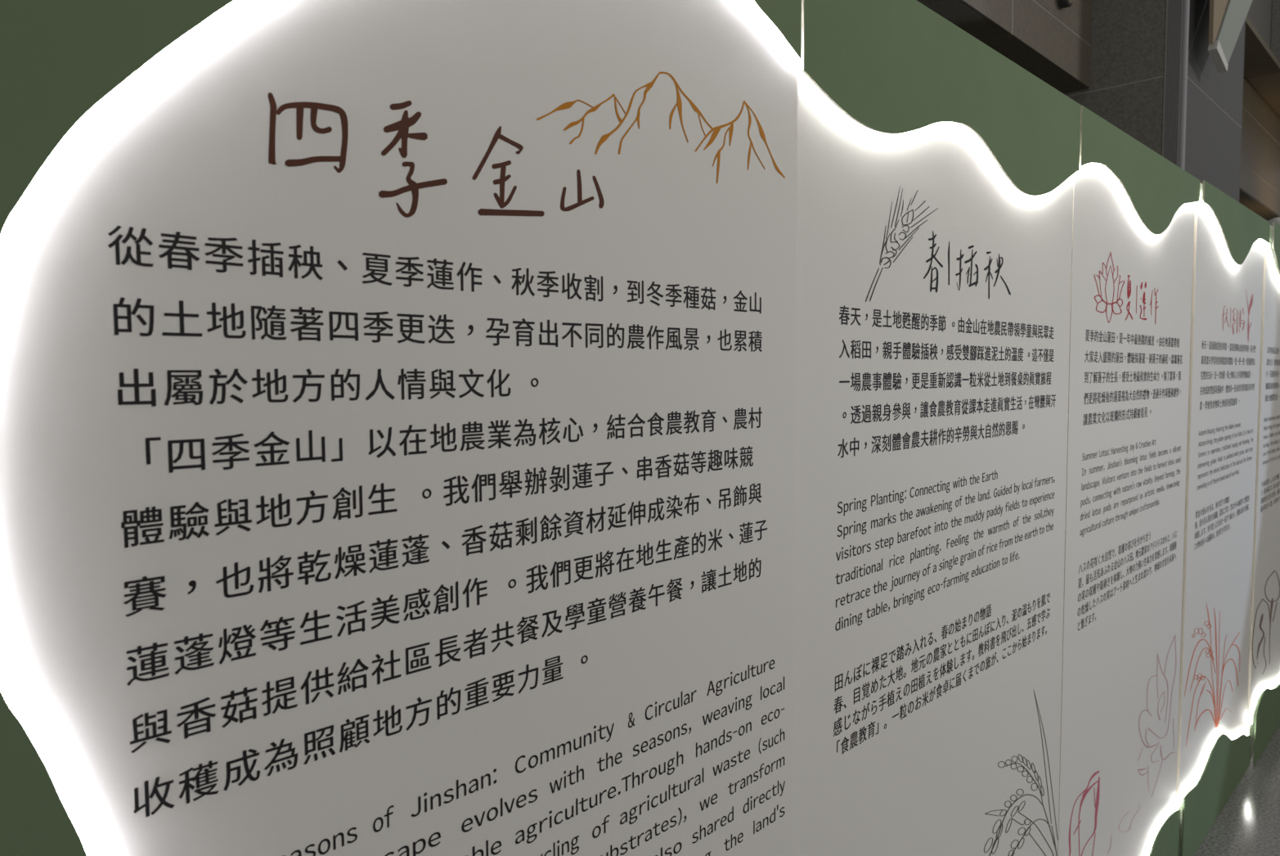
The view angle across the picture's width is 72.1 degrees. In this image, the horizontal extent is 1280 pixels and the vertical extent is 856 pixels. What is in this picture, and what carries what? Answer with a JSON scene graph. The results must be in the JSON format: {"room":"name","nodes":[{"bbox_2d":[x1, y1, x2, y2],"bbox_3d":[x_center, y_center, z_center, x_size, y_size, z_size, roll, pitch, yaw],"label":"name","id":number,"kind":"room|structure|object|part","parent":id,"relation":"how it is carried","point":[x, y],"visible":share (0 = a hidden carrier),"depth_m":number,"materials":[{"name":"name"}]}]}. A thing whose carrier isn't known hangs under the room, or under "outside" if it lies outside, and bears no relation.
{"room":"museum","nodes":[
{"label":"museum","id":0,"kind":"room"},
{"bbox_2d":[916,0,1091,94],"bbox_3d":[-0.222,-2.951,3.312,1.565,2.133,6.672,3,5,44],"label":"ceiling","id":1,"kind":"structure","parent":0,"point":[1053,42],"depth_m":4.66,"materials":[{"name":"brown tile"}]},
{"bbox_2d":[1056,0,1073,8],"bbox_3d":[2.325,-2.351,4.793,0.070,0.112,0.112,3,5,44],"label":"wall lamp","id":2,"kind":"object","parent":1,"relation":"attached to","point":[1062,3],"visible":1,"depth_m":4.78,"materials":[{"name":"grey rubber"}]},
{"bbox_2d":[1193,723,1279,855],"bbox_3d":[8.005,1.310,7.967,26.000,0.100,38.000,3,5,44],"label":"floor","id":3,"kind":"structure","parent":0,"point":[1248,824],"depth_m":3.53,"materials":[{"name":"stone"}]},
{"bbox_2d":[0,0,801,855],"bbox_3d":[-0.195,0.513,0.950,0.069,2.436,1.199,3,5,44],"label":"display panel","id":4,"kind":"object","parent":3,"relation":"on","point":[397,398],"visible":1,"depth_m":0.85,"materials":[{"name":"white plastic"}]},
{"bbox_2d":[794,0,1081,855],"bbox_3d":[0.639,0.456,1.813,0.072,2.436,1.201,3,5,44],"label":"display panel","id":5,"kind":"object","parent":3,"relation":"on","point":[936,171],"visible":1,"depth_m":1.66,"materials":[{"name":"white plastic"}]},
{"bbox_2d":[1057,105,1200,855],"bbox_3d":[1.476,0.400,2.669,0.072,2.436,1.196,3,5,44],"label":"display panel","id":6,"kind":"object","parent":3,"relation":"on","point":[1133,219],"visible":1,"depth_m":2.56,"materials":[{"name":"white plastic"}]},
{"bbox_2d":[1176,179,1270,855],"bbox_3d":[2.321,0.343,3.522,0.076,2.436,1.206,3,5,44],"label":"display panel","id":7,"kind":"object","parent":3,"relation":"on","point":[1214,743],"visible":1,"depth_m":3.40,"materials":[{"name":"white plastic"}]},
{"bbox_2d":[1246,222,1279,765],"bbox_3d":[3.168,0.286,4.374,0.083,2.436,1.204,3,5,44],"label":"display panel","id":8,"kind":"object","parent":3,"relation":"on","point":[1264,679],"visible":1,"depth_m":4.09,"materials":[{"name":"white plastic"}]},
{"bbox_2d":[1239,16,1279,220],"bbox_3d":[6.552,-3.108,9.930,2.050,1.171,8.800,3,5,44],"label":"wall","id":9,"kind":"structure","parent":0,"point":[1259,170],"depth_m":9.46,"materials":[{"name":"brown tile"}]},
{"bbox_2d":[1064,0,1245,202],"bbox_3d":[2.914,-1.403,6.124,1.862,5.600,1.586,3,5,44],"label":"wall","id":10,"kind":"structure","parent":9,"relation":"attached to","point":[1154,76],"depth_m":5.09,"materials":[{"name":"grey tile"}]},
{"bbox_3d":[3.035,-1.332,4.941,0.036,5.600,0.044,3,5,44],"label":"corner trim","id":11,"kind":"part","parent":10,"relation":"part of","materials":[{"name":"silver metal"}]},
{"bbox_2d":[1208,0,1252,73],"bbox_3d":[3.616,-2.531,5.322,0.044,0.900,1.340,3,5,44],"label":"hanging sign","id":12,"kind":"object","parent":10,"relation":"attached to","point":[1227,17],"visible":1,"depth_m":5.05,"materials":[{"name":"white plastic"}]},
{"bbox_2d":[1246,0,1279,62],"bbox_3d":[5.319,-4.785,8.476,2.180,2.360,5.440,3,5,44],"label":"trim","id":13,"kind":"structure","parent":9,"relation":"attached to","point":[1264,15],"depth_m":8.74,"materials":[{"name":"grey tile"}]},
{"bbox_2d":[1268,216,1279,225],"bbox_3d":[4.206,0.013,5.852,0.320,2.790,0.320,3,5,44],"label":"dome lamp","id":14,"kind":"object","parent":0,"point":[1277,220],"visible":0.16,"depth_m":5.73,"materials":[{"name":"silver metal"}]}
]}

